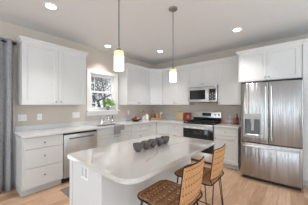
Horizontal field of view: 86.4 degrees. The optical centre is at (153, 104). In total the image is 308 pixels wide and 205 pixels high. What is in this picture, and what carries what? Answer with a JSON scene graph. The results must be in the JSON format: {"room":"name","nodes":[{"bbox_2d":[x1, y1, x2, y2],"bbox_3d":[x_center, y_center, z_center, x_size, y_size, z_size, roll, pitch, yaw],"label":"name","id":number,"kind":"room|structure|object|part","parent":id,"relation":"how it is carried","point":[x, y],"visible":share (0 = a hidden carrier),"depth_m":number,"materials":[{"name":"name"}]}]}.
{"room":"kitchen","nodes":[
{"label":"kitchen","id":0,"kind":"room"},
{"bbox_2d":[0,20,153,131],"bbox_3d":[-2.568,0.000,2.682,0.138,2.740,8.100,0,0,40],"label":"wall","id":1,"kind":"structure","parent":0,"point":[97,59],"depth_m":3.44,"materials":[{"name":"paint"}]},
{"bbox_2d":[18,114,26,120],"bbox_3d":[-2.309,0.228,2.875,0.009,0.115,0.120,0,0,40],"label":"wall plate","id":2,"kind":"object","parent":1,"relation":"attached to","point":[23,117],"visible":1,"depth_m":2.88,"materials":[{"name":"white plastic"}]},
{"bbox_2d":[37,114,41,119],"bbox_3d":[-2.143,0.228,3.073,0.009,0.115,0.075,0,0,40],"label":"wall plate","id":3,"kind":"object","parent":1,"relation":"attached to","point":[39,116],"visible":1,"depth_m":3.07,"materials":[{"name":"white plastic"}]},
{"bbox_2d":[15,35,88,104],"bbox_3d":[-1.873,-0.543,3.114,0.372,1.087,1.149,0,0,40],"label":"upper cabinet","id":4,"kind":"object","parent":1,"relation":"attached to","point":[47,73],"visible":0.98,"depth_m":2.91,"materials":[{"name":"white wood"}]},
{"bbox_3d":[-1.941,-0.515,2.824,0.020,1.027,0.530,0,0,40],"label":"door","id":5,"kind":"part","parent":4,"relation":"part of","materials":[{"name":"white wood"}]},
{"bbox_3d":[-1.872,-1.047,3.114,0.371,0.080,1.149,0,0,40],"label":"crown moulding","id":6,"kind":"part","parent":4,"relation":"part of","materials":[{"name":"white wood"}]},
{"bbox_3d":[-1.599,-0.515,3.232,0.020,1.027,0.530,0,0,40],"label":"door","id":7,"kind":"part","parent":4,"relation":"part of","materials":[{"name":"white wood"}]},
{"bbox_2d":[72,112,79,117],"bbox_3d":[-1.707,0.223,3.595,0.009,0.115,0.155,0,0,40],"label":"wall plate","id":8,"kind":"object","parent":1,"relation":"attached to","point":[74,114],"visible":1,"depth_m":3.58,"materials":[{"name":"white plastic"}]},
{"bbox_2d":[87,69,117,110],"bbox_3d":[-1.316,-0.350,4.157,0.157,0.970,0.880,0,0,40],"label":"window","id":9,"kind":"structure","parent":1,"relation":"in","point":[112,78],"depth_m":4.12,"materials":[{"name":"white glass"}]},
{"bbox_3d":[-1.342,-0.512,4.179,0.030,0.435,0.660,0,0,40],"label":"sash","id":10,"kind":"part","parent":9,"relation":"part of","materials":[{"name":"white wood"}]},
{"bbox_3d":[-1.311,-0.117,4.153,0.030,0.445,0.660,0,0,40],"label":"sash","id":11,"kind":"part","parent":9,"relation":"part of","materials":[{"name":"glass"}]},
{"bbox_2d":[87,111,117,115],"bbox_3d":[-1.266,0.212,4.115,0.018,0.085,0.880,0,0,40],"label":"trim","id":12,"kind":"structure","parent":1,"relation":"attached to","point":[110,112],"depth_m":4.06,"materials":[{"name":"white wood"}]},
{"bbox_2d":[86,110,119,111],"bbox_3d":[-1.254,0.152,4.093,0.125,0.035,0.900,0,0,40],"label":"window sill","id":13,"kind":"structure","parent":1,"relation":"attached to","point":[92,110],"depth_m":3.98,"materials":[{"name":"white wood"}]},
{"bbox_2d":[98,98,115,109],"bbox_3d":[-1.174,-0.019,4.160,0.210,0.309,0.511,0,0,40],"label":"potted plant","id":14,"kind":"object","parent":13,"relation":"on","point":[109,102],"visible":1,"depth_m":4.14,"materials":[{"name":"green plant"}]},
{"bbox_2d":[119,63,149,104],"bbox_3d":[-0.549,-0.543,4.697,0.372,1.087,0.917,0,0,40],"label":"upper cabinet","id":15,"kind":"object","parent":1,"relation":"attached to","point":[134,80],"visible":0.95,"depth_m":4.49,"materials":[{"name":"white wood"}]},
{"bbox_3d":[-0.573,-0.515,4.460,0.020,1.027,0.434,0,0,40],"label":"door","id":16,"kind":"part","parent":15,"relation":"part of","materials":[{"name":"white wood"}]},
{"bbox_3d":[-0.549,-1.047,4.697,0.371,0.080,0.916,0,0,40],"label":"crown moulding","id":17,"kind":"part","parent":15,"relation":"part of","materials":[{"name":"white wood"}]},
{"bbox_3d":[-0.292,-0.515,4.795,0.020,1.027,0.434,0,0,40],"label":"door","id":18,"kind":"part","parent":15,"relation":"part of","materials":[{"name":"white wood"}]},
{"bbox_2d":[149,69,161,104],"bbox_3d":[0.033,-0.543,5.195,0.627,1.087,0.627,0,0,40],"label":"upper cabinet","id":19,"kind":"object","parent":1,"relation":"attached to","point":[155,75],"visible":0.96,"depth_m":4.98,"materials":[{"name":"white wood"}]},
{"bbox_3d":[0.055,-1.047,4.953,0.394,0.080,0.042,0,0,-5],"label":"crown moulding","id":20,"kind":"part","parent":19,"relation":"part of","materials":[{"name":"white wood"}]},
{"bbox_3d":[-2.976,-0.990,1.908,0.226,0.080,2.110,0,0,40],"label":"curtain rod","id":21,"kind":"object","parent":1,"relation":"attached to","visible":0},
{"bbox_2d":[0,37,14,193],"bbox_3d":[-2.434,0.158,2.417,0.128,2.395,0.591,0,0,40],"label":"curtain","id":22,"kind":"object","parent":21,"relation":"hanging from","point":[6,48],"visible":1,"depth_m":2.56,"materials":[{"name":"grey fabric"}]},
{"bbox_2d":[0,0,307,64],"bbox_3d":[0.217,-1.420,0.353,7.400,0.100,8.100,0,0,40],"label":"ceiling","id":23,"kind":"structure","parent":0,"point":[197,27],"depth_m":2.73,"materials":[{"name":"paint"}]},
{"bbox_2d":[43,2,58,9],"bbox_3d":[-1.429,-1.363,2.273,0.184,0.014,0.184,0,0,40],"label":"recessed light","id":24,"kind":"object","parent":23,"relation":"in","point":[49,5],"visible":1,"depth_m":2.26,"materials":[{"name":"white"}]},
{"bbox_2d":[114,0,123,70],"bbox_3d":[-0.345,-0.854,1.614,0.124,1.032,0.124,0,0,40],"label":"pendant light","id":25,"kind":"object","parent":23,"relation":"hanging from","point":[118,54],"visible":1,"depth_m":1.58,"materials":[{"name":"white glass"}]},
{"bbox_3d":[-0.345,-0.502,1.614,0.096,0.048,0.096,0,0,40],"label":"lamp shade","id":26,"kind":"part","parent":25,"relation":"part of","materials":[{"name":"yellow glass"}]},
{"bbox_2d":[114,55,123,70],"bbox_3d":[-0.345,-0.408,1.614,0.096,0.139,0.096,0,0,40],"label":"diffuser","id":27,"kind":"object","parent":25,"relation":"attached to","point":[118,59],"depth_m":1.57,"materials":[{"name":"white glass"}]},
{"bbox_3d":[-0.345,-0.949,1.614,0.010,0.786,0.011,0,0,40],"label":"rod","id":28,"kind":"part","parent":25,"relation":"part of","materials":[{"name":"grey metal"}]},
{"bbox_2d":[169,6,176,81],"bbox_3d":[0.271,-0.848,2.335,0.124,1.044,0.124,0,0,40],"label":"pendant light","id":29,"kind":"object","parent":23,"relation":"hanging from","point":[172,8],"visible":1,"depth_m":2.29,"materials":[{"name":"white glass"}]},
{"bbox_2d":[170,72,175,81],"bbox_3d":[0.271,-0.392,2.335,0.096,0.132,0.096,0,0,40],"label":"diffuser","id":30,"kind":"object","parent":29,"relation":"attached to","point":[172,74],"depth_m":2.29,"materials":[{"name":"white glass"}]},
{"bbox_2d":[231,27,242,31],"bbox_3d":[1.510,-1.363,2.982,0.184,0.014,0.184,0,0,40],"label":"recessed light","id":31,"kind":"object","parent":23,"relation":"in","point":[237,29],"visible":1,"depth_m":2.96,"materials":[{"name":"white"}]},
{"bbox_2d":[0,158,307,204],"bbox_3d":[0.217,1.430,0.353,7.400,0.120,8.100,0,0,40],"label":"floor","id":32,"kind":"structure","parent":0,"point":[237,189],"depth_m":2.50,"materials":[{"name":"brown wood"}]},
{"bbox_2d":[14,134,62,196],"bbox_3d":[-1.961,0.929,2.784,0.660,0.882,0.555,0,0,40],"label":"base cabinet","id":33,"kind":"object","parent":32,"relation":"on","point":[38,161],"visible":0.99,"depth_m":2.57,"materials":[{"name":"white wood"}]},
{"bbox_3d":[-1.732,1.110,2.605,0.020,0.287,0.532,0,0,40],"label":"drawer","id":34,"kind":"part","parent":33,"relation":"part of","materials":[{"name":"white wood"}]},
{"bbox_3d":[-1.732,0.818,2.605,0.020,0.282,0.532,0,0,40],"label":"drawer","id":35,"kind":"part","parent":33,"relation":"part of","materials":[{"name":"white wood"}]},
{"bbox_3d":[-1.732,0.585,2.605,0.020,0.167,0.532,0,0,40],"label":"drawer","id":36,"kind":"part","parent":33,"relation":"part of","materials":[{"name":"white wood"}]},
{"bbox_2d":[61,186,69,197],"bbox_3d":[-0.786,1.365,3.004,0.620,0.010,1.500,0,0,40],"label":"floor mat","id":37,"kind":"object","parent":32,"relation":"on","point":[66,191],"visible":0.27,"depth_m":2.57,"materials":[{"name":"grey fabric"}]},
{"bbox_2d":[61,129,96,182],"bbox_3d":[-1.566,0.929,3.228,0.696,0.880,0.628,0,0,40],"label":"dishwasher","id":38,"kind":"object","parent":32,"relation":"on","point":[73,142],"visible":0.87,"depth_m":2.94,"materials":[{"name":"grey metal"}]},
{"bbox_3d":[-1.319,0.585,3.022,0.052,0.022,0.448,0,0,40],"label":"handle","id":39,"kind":"part","parent":38,"relation":"part of","materials":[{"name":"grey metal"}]},
{"bbox_2d":[96,125,130,146],"bbox_3d":[-1.081,0.929,3.837,0.660,0.882,0.920,0,0,40],"label":"base cabinet","id":40,"kind":"object","parent":32,"relation":"on","point":[105,136],"visible":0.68,"depth_m":3.56,"materials":[{"name":"white wood"}]},
{"bbox_3d":[-1.006,0.948,3.474,0.020,0.612,0.457,0,0,40],"label":"door","id":41,"kind":"part","parent":40,"relation":"part of","materials":[{"name":"white wood"}]},
{"bbox_3d":[-0.711,0.948,3.827,0.020,0.612,0.457,0,0,40],"label":"door","id":42,"kind":"part","parent":40,"relation":"part of","materials":[{"name":"white wood"}]},
{"bbox_2d":[131,123,147,139],"bbox_3d":[-0.589,0.929,4.425,0.660,0.882,0.610,0,0,40],"label":"base cabinet","id":43,"kind":"object","parent":32,"relation":"on","point":[137,130],"visible":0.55,"depth_m":4.21,"materials":[{"name":"white wood"}]},
{"bbox_3d":[-0.366,0.818,4.239,0.020,0.282,0.607,0,0,40],"label":"drawer","id":44,"kind":"part","parent":43,"relation":"part of","materials":[{"name":"white wood"}]},
{"bbox_3d":[-0.366,0.585,4.239,0.020,0.167,0.607,0,0,40],"label":"drawer","id":45,"kind":"part","parent":43,"relation":"part of","materials":[{"name":"white wood"}]},
{"bbox_2d":[67,134,214,204],"bbox_3d":[-0.026,0.913,1.785,0.880,0.914,1.425,0,0,40],"label":"kitchen island","id":46,"kind":"object","parent":32,"relation":"on","point":[112,174],"visible":0.89,"depth_m":1.39,"materials":[{"name":"white stone"}]},
{"bbox_3d":[-0.746,0.929,1.502,0.050,0.882,0.036,0,0,40],"label":"corner post","id":47,"kind":"part","parent":46,"relation":"part of","materials":[{"name":"white wood"}]},
{"bbox_2d":[81,165,87,180],"bbox_3d":[-0.565,0.547,1.332,0.115,0.115,0.005,0,0,40],"label":"outlet plate","id":48,"kind":"object","parent":46,"relation":"attached to","point":[84,170],"depth_m":1.33,"materials":[{"name":"white plastic"}]},
{"bbox_3d":[-0.549,0.929,1.335,0.465,0.882,0.020,0,0,40],"label":"panel","id":49,"kind":"part","parent":46,"relation":"part of","materials":[{"name":"white wood"}]},
{"bbox_2d":[133,142,143,151],"bbox_3d":[-0.156,0.418,1.610,0.111,0.074,0.111,0,0,40],"label":"cup","id":50,"kind":"object","parent":46,"relation":"on","point":[138,146],"visible":1,"depth_m":1.57,"materials":[{"name":"grey ceramic"}]},
{"bbox_2d":[141,141,150,148],"bbox_3d":[-0.081,0.418,1.693,0.111,0.074,0.111,0,0,40],"label":"cup","id":51,"kind":"object","parent":46,"relation":"on","point":[147,144],"visible":0.93,"depth_m":1.66,"materials":[{"name":"grey ceramic"}]},
{"bbox_2d":[148,139,157,146],"bbox_3d":[-0.012,0.418,1.782,0.111,0.074,0.111,0,0,40],"label":"cup","id":52,"kind":"object","parent":46,"relation":"on","point":[153,141],"visible":0.86,"depth_m":1.75,"materials":[{"name":"grey ceramic"}]},
{"bbox_2d":[155,137,163,144],"bbox_3d":[0.063,0.418,1.865,0.111,0.074,0.111,0,0,40],"label":"cup","id":53,"kind":"object","parent":46,"relation":"on","point":[160,139],"visible":0.84,"depth_m":1.83,"materials":[{"name":"grey ceramic"}]},
{"bbox_2d":[161,136,169,142],"bbox_3d":[0.132,0.418,1.953,0.111,0.074,0.111,0,0,40],"label":"cup","id":54,"kind":"object","parent":46,"relation":"on","point":[166,138],"visible":0.76,"depth_m":1.92,"materials":[{"name":"grey ceramic"}]},
{"bbox_2d":[147,122,167,135],"bbox_3d":[0.064,0.929,4.929,1.015,0.882,0.996,0,0,40],"label":"base cabinet","id":55,"kind":"object","parent":32,"relation":"on","point":[154,128],"visible":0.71,"depth_m":4.62,"materials":[{"name":"white wood"}]},
{"bbox_2d":[14,116,192,138],"bbox_3d":[-0.625,0.429,3.719,1.510,0.117,3.735,0,0,40],"label":"countertop","id":56,"kind":"structure","parent":55,"relation":"on","point":[29,131],"depth_m":3.29,"materials":[{"name":"stone"}]},
{"bbox_2d":[114,124,123,134],"bbox_3d":[-0.809,0.552,3.714,0.104,0.208,0.280,0,0,40],"label":"dish towel","id":57,"kind":"object","parent":56,"relation":"on","point":[117,127],"visible":0.99,"depth_m":3.65,"materials":[{"name":"grey fabric"}]},
{"bbox_2d":[150,117,163,119],"bbox_3d":[0.089,0.420,5.048,0.380,0.070,0.220,0,0,-5],"label":"wooden tray","id":58,"kind":"object","parent":56,"relation":"on","point":[151,118],"visible":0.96,"depth_m":4.94,"materials":[{"name":"beige wood"}]},
{"bbox_2d":[176,111,183,119],"bbox_3d":[0.777,0.314,4.889,0.240,0.273,0.071,0,0,40],"label":"cutting board","id":59,"kind":"object","parent":56,"relation":"on","point":[179,116],"visible":1,"depth_m":4.88,"materials":[{"name":"brown wood"}]},
{"bbox_2d":[185,113,190,119],"bbox_3d":[0.969,0.337,4.692,0.163,0.225,0.065,0,0,40],"label":"cookbook","id":60,"kind":"object","parent":56,"relation":"on","point":[187,115],"visible":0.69,"depth_m":4.67,"materials":[{"name":"red paper"}]},
{"bbox_3d":[-0.052,0.877,4.614,0.020,0.752,0.361,0,0,40],"label":"door","id":61,"kind":"part","parent":55,"relation":"part of","materials":[{"name":"white wood"}]},
{"bbox_3d":[0.228,0.877,4.632,0.380,0.752,0.020,0,0,40],"label":"door","id":62,"kind":"part","parent":55,"relation":"part of","materials":[{"name":"white wood"}]},
{"bbox_2d":[137,156,204,204],"bbox_3d":[0.139,0.884,1.298,0.459,0.967,0.457,0,0,40],"label":"bar stool","id":63,"kind":"object","parent":32,"relation":"on","point":[190,186],"visible":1,"depth_m":1.22,"materials":[{"name":"wicker"}]},
{"bbox_3d":[0.123,0.720,1.312,0.393,0.029,0.375,0,0,40],"label":"seat","id":64,"kind":"part","parent":63,"relation":"part of","materials":[{"name":"wicker"}]},
{"bbox_3d":[0.124,0.720,1.310,0.421,0.012,0.401,0,0,40],"label":"seat frame","id":65,"kind":"part","parent":63,"relation":"part of","materials":[{"name":"metal"}]},
{"bbox_3d":[0.286,0.542,1.175,0.065,0.283,0.337,0,0,40],"label":"frame","id":66,"kind":"part","parent":63,"relation":"part of","materials":[{"name":"metal"}]},
{"bbox_3d":[0.288,0.543,1.174,0.072,0.270,0.330,0,0,40],"label":"backrest","id":67,"kind":"part","parent":63,"relation":"part of","materials":[{"name":"wicker"}]},
{"bbox_2d":[168,123,182,136],"bbox_3d":[0.751,0.929,4.573,0.491,0.882,0.660,0,0,40],"label":"base cabinet","id":68,"kind":"object","parent":32,"relation":"on","point":[175,129],"visible":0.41,"depth_m":4.33,"materials":[{"name":"white wood"}]},
{"bbox_3d":[0.565,0.818,4.351,0.488,0.282,0.020,0,0,40],"label":"drawer","id":69,"kind":"part","parent":68,"relation":"part of","materials":[{"name":"white wood"}]},
{"bbox_3d":[0.565,0.585,4.351,0.488,0.167,0.020,0,0,40],"label":"drawer","id":70,"kind":"part","parent":68,"relation":"part of","materials":[{"name":"white wood"}]},
{"bbox_2d":[174,144,225,204],"bbox_3d":[0.485,0.884,1.712,0.459,0.967,0.457,0,0,40],"label":"bar stool","id":71,"kind":"object","parent":32,"relation":"on","point":[210,175],"visible":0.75,"depth_m":1.55,"materials":[{"name":"wicker"}]},
{"bbox_3d":[0.469,0.720,1.726,0.393,0.029,0.375,0,0,40],"label":"seat","id":72,"kind":"part","parent":71,"relation":"part of","materials":[{"name":"wicker"}]},
{"bbox_3d":[0.471,0.720,1.724,0.421,0.012,0.401,0,0,40],"label":"seat frame","id":73,"kind":"part","parent":71,"relation":"part of","materials":[{"name":"metal"}]},
{"bbox_3d":[0.501,1.045,1.492,0.074,0.645,0.138,0,0,40],"label":"leg","id":74,"kind":"part","parent":71,"relation":"part of","materials":[{"name":"metal"}]},
{"bbox_3d":[0.632,0.542,1.589,0.065,0.283,0.337,0,0,40],"label":"frame","id":75,"kind":"part","parent":71,"relation":"part of","materials":[{"name":"metal"}]},
{"bbox_3d":[0.634,0.543,1.589,0.072,0.270,0.330,0,0,40],"label":"backrest","id":76,"kind":"part","parent":71,"relation":"part of","materials":[{"name":"wicker"}]},
{"bbox_3d":[0.705,1.045,1.736,0.074,0.645,0.138,0,0,40],"label":"leg","id":77,"kind":"part","parent":71,"relation":"part of","materials":[{"name":"metal"}]},
{"bbox_2d":[183,111,221,163],"bbox_3d":[1.215,0.777,4.136,0.757,1.185,0.712,0,0,40],"label":"range","id":78,"kind":"object","parent":32,"relation":"on","point":[201,126],"visible":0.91,"depth_m":3.94,"materials":[{"name":"metal"}]},
{"bbox_3d":[1.009,0.555,3.889,0.681,0.028,0.069,0,0,40],"label":"handle","id":79,"kind":"part","parent":78,"relation":"part of","materials":[{"name":"metal"}]},
{"bbox_3d":[1.041,0.810,3.927,0.749,0.600,0.030,0,0,40],"label":"oven door","id":80,"kind":"part","parent":78,"relation":"part of","materials":[{"name":"black glass"}]},
{"bbox_3d":[1.030,0.545,3.913,0.749,0.070,0.004,0,0,40],"label":"door trim","id":81,"kind":"part","parent":78,"relation":"part of","materials":[{"name":"metal"}]},
{"bbox_3d":[1.040,0.486,3.926,0.755,0.044,0.033,0,0,40],"label":"trim","id":82,"kind":"part","parent":78,"relation":"part of","materials":[{"name":"metal"}]},
{"bbox_2d":[183,122,219,124],"bbox_3d":[1.214,0.455,4.134,0.757,0.020,0.560,0,0,40],"label":"cooktop","id":83,"kind":"object","parent":78,"relation":"in","point":[184,123],"depth_m":3.93,"materials":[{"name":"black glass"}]},
{"bbox_3d":[1.041,1.210,3.927,0.749,0.180,0.030,0,0,40],"label":"storage drawer","id":84,"kind":"part","parent":78,"relation":"part of","materials":[{"name":"metal"}]},
{"bbox_2d":[214,127,240,169],"bbox_3d":[1.728,0.929,3.756,0.497,0.882,0.660,0,0,40],"label":"base cabinet","id":85,"kind":"object","parent":32,"relation":"on","point":[231,137],"visible":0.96,"depth_m":3.48,"materials":[{"name":"white wood"}]},
{"bbox_3d":[1.542,0.585,3.534,0.494,0.167,0.020,0,0,40],"label":"drawer","id":86,"kind":"part","parent":85,"relation":"part of","materials":[{"name":"white wood"}]},
{"bbox_3d":[1.542,0.965,3.534,0.494,0.577,0.020,0,0,40],"label":"door","id":87,"kind":"part","parent":85,"relation":"part of","materials":[{"name":"white wood"}]},
{"bbox_2d":[213,119,240,128],"bbox_3d":[1.736,0.429,3.756,0.512,0.117,0.650,0,0,40],"label":"countertop","id":88,"kind":"structure","parent":85,"relation":"on","point":[225,125],"depth_m":3.61,"materials":[{"name":"stone"}]},
{"bbox_2d":[235,114,238,124],"bbox_3d":[1.910,0.330,3.773,0.074,0.250,0.074,0,0,40],"label":"wine bottle","id":89,"kind":"object","parent":88,"relation":"on","point":[236,118],"visible":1,"depth_m":3.75,"materials":[{"name":"red glass"}]},
{"bbox_2d":[241,78,302,190],"bbox_3d":[2.224,0.474,3.122,0.878,1.789,0.917,0,0,40],"label":"refrigerator","id":90,"kind":"object","parent":32,"relation":"on","point":[271,110],"visible":1,"depth_m":2.77,"materials":[{"name":"grey metal"}]},
{"bbox_3d":[1.787,0.372,2.982,0.284,0.419,0.022,0,0,40],"label":"dispenser frame","id":91,"kind":"part","parent":90,"relation":"part of","materials":[{"name":"silver metal"}]},
{"bbox_3d":[1.804,0.360,3.003,0.060,0.220,0.048,0,0,40],"label":"dispenser spout","id":92,"kind":"part","parent":90,"relation":"part of","materials":[{"name":"grey plastic"}]},
{"bbox_3d":[1.823,0.140,2.986,0.436,1.080,0.070,0,0,40],"label":"door","id":93,"kind":"part","parent":90,"relation":"part of","materials":[{"name":"metal"}]},
{"bbox_3d":[1.918,0.140,2.817,0.024,0.962,0.057,0,0,40],"label":"handle","id":94,"kind":"part","parent":90,"relation":"part of","materials":[{"name":"metal"}]},
{"bbox_3d":[1.979,0.140,2.766,0.024,0.962,0.057,0,0,40],"label":"handle","id":95,"kind":"part","parent":90,"relation":"part of","materials":[{"name":"metal"}]},
{"bbox_3d":[1.954,0.745,2.799,0.800,0.024,0.061,0,0,40],"label":"handle","id":96,"kind":"part","parent":90,"relation":"part of","materials":[{"name":"metal"}]},
{"bbox_3d":[1.992,1.001,2.844,0.878,0.618,0.070,0,0,40],"label":"freezer drawer","id":97,"kind":"part","parent":90,"relation":"part of","materials":[{"name":"metal"}]},
{"bbox_3d":[2.162,0.140,2.703,0.436,1.080,0.070,0,0,40],"label":"door","id":98,"kind":"part","parent":90,"relation":"part of","materials":[{"name":"metal"}]},
{"bbox_2d":[302,38,307,185],"bbox_3d":[2.972,0.141,2.715,0.781,2.457,0.662,0,0,40],"label":"pantry cabinet","id":99,"kind":"object","parent":32,"relation":"on","point":[305,41],"visible":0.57,"depth_m":2.72,"materials":[{"name":"white wood"}]},
{"bbox_3d":[2.644,-0.515,2.625,0.384,1.027,0.020,0,0,40],"label":"door","id":100,"kind":"part","parent":99,"relation":"part of","materials":[{"name":"white wood"}]},
{"bbox_3d":[2.644,0.630,2.625,0.384,1.237,0.020,0,0,40],"label":"door","id":101,"kind":"part","parent":99,"relation":"part of","materials":[{"name":"white wood"}]},
{"bbox_2d":[154,34,307,119],"bbox_3d":[2.770,0.000,3.407,7.120,2.740,0.138,0,0,40],"label":"wall","id":102,"kind":"structure","parent":0,"point":[167,110],"depth_m":4.39,"materials":[{"name":"paint"}]},
{"bbox_2d":[162,64,194,104],"bbox_3d":[0.692,-0.543,4.810,0.910,1.087,0.372,0,0,40],"label":"upper cabinet","id":103,"kind":"object","parent":102,"relation":"attached to","point":[173,93],"visible":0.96,"depth_m":4.65,"materials":[{"name":"white wood"}]},
{"bbox_3d":[0.431,-0.515,4.854,0.452,1.027,0.020,0,0,40],"label":"door","id":104,"kind":"part","parent":103,"relation":"part of","materials":[{"name":"white wood"}]},
{"bbox_3d":[0.586,-1.047,4.684,0.908,0.080,0.042,0,0,40],"label":"crown moulding","id":105,"kind":"part","parent":103,"relation":"part of","materials":[{"name":"white wood"}]},
{"bbox_3d":[0.780,-0.515,4.562,0.452,1.027,0.020,0,0,40],"label":"door","id":106,"kind":"part","parent":103,"relation":"part of","materials":[{"name":"white wood"}]},
{"bbox_2d":[189,59,217,86],"bbox_3d":[1.333,-0.781,4.274,0.762,0.612,0.372,0,0,40],"label":"upper cabinet","id":107,"kind":"object","parent":102,"relation":"attached to","point":[205,73],"visible":0.97,"depth_m":4.14,"materials":[{"name":"white wood"}]},
{"bbox_3d":[1.101,-0.752,4.293,0.378,0.552,0.020,0,0,40],"label":"door","id":108,"kind":"part","parent":107,"relation":"part of","materials":[{"name":"white wood"}]},
{"bbox_2d":[188,85,217,102],"bbox_3d":[1.308,-0.266,4.247,0.753,0.413,0.446,0,0,40],"label":"microwave","id":109,"kind":"object","parent":107,"relation":"attached to","point":[198,94],"visible":0.97,"depth_m":4.09,"materials":[{"name":"metal"}]},
{"bbox_3d":[1.124,-0.242,4.189,0.540,0.350,0.030,0,0,40],"label":"door","id":110,"kind":"part","parent":109,"relation":"part of","materials":[{"name":"metal"}]},
{"bbox_3d":[1.413,-0.242,3.948,0.206,0.350,0.030,0,0,40],"label":"control panel","id":111,"kind":"part","parent":109,"relation":"part of","materials":[{"name":"metal"}]},
{"bbox_3d":[1.227,-1.047,4.147,0.760,0.080,0.042,0,0,40],"label":"crown moulding","id":112,"kind":"part","parent":107,"relation":"part of","materials":[{"name":"white wood"}]},
{"bbox_3d":[1.393,-0.752,4.049,0.378,0.552,0.020,0,0,40],"label":"door","id":113,"kind":"part","parent":107,"relation":"part of","materials":[{"name":"white wood"}]},
{"bbox_2d":[218,55,240,104],"bbox_3d":[1.818,-0.543,3.868,0.503,1.087,0.372,0,0,40],"label":"upper cabinet","id":114,"kind":"object","parent":102,"relation":"attached to","point":[229,87],"visible":0.92,"depth_m":3.76,"materials":[{"name":"white wood"}]},
{"bbox_3d":[1.712,-1.047,3.742,0.501,0.080,0.042,0,0,40],"label":"crown moulding","id":115,"kind":"part","parent":114,"relation":"part of","materials":[{"name":"white wood"}]},
{"bbox_2d":[236,39,302,82],"bbox_3d":[2.280,-0.773,3.294,1.022,0.627,0.662,0,0,40],"label":"upper cabinet","id":116,"kind":"object","parent":102,"relation":"attached to","point":[280,61],"visible":1,"depth_m":3.01,"materials":[{"name":"white wood"}]},
{"bbox_3d":[1.936,-0.745,3.217,0.467,0.567,0.020,0,0,40],"label":"door","id":117,"kind":"part","parent":116,"relation":"part of","materials":[{"name":"white wood"}]},
{"bbox_3d":[2.158,-1.047,3.149,1.021,0.080,0.285,0,0,40],"label":"crown moulding","id":118,"kind":"part","parent":116,"relation":"part of","materials":[{"name":"white wood"}]},
{"bbox_3d":[2.297,-0.745,2.916,0.467,0.567,0.020,0,0,40],"label":"door","id":119,"kind":"part","parent":116,"relation":"part of","materials":[{"name":"white wood"}]},
{"label":"outside","id":120,"kind":"structure","parent":0,"visible":0},
{"bbox_3d":[-10.773,2.120,16.829,29.880,0.300,40.000,0,0,40],"label":"snowy ground","id":121,"kind":"structure","parent":120,"visible":0},
{"bbox_2d":[91,77,95,106],"bbox_3d":[-2.661,-0.088,6.250,1.263,4.116,1.386,0,0,8],"label":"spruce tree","id":122,"kind":"object","parent":121,"relation":"on","point":[93,103],"visible":0.02,"depth_m":6.33,"materials":[{"name":"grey plant"}]},
{"bbox_2d":[91,77,110,106],"bbox_3d":[-3.174,-0.162,8.487,4.879,4.276,3.294,0,0,-14],"label":"bare tree","id":123,"kind":"object","parent":121,"relation":"on","point":[94,98],"visible":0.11,"depth_m":8.30,"materials":[{"name":"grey plant"}]},
{"bbox_2d":[91,77,110,106],"bbox_3d":[-3.610,-1.028,12.597,4.599,6.000,6.175,0,0,40],"label":"bare tree","id":124,"kind":"object","parent":121,"relation":"on","point":[96,79],"visible":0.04,"depth_m":11.06,"materials":[{"name":"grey plant"}]},
{"bbox_2d":[93,78,109,105],"bbox_3d":[-6.467,-1.907,18.941,6.153,7.782,8.801,0,0,40],"label":"bare tree","id":125,"kind":"object","parent":121,"relation":"on","point":[93,78],"visible":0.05,"depth_m":19.55,"materials":[{"name":"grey plant"}]}
]}

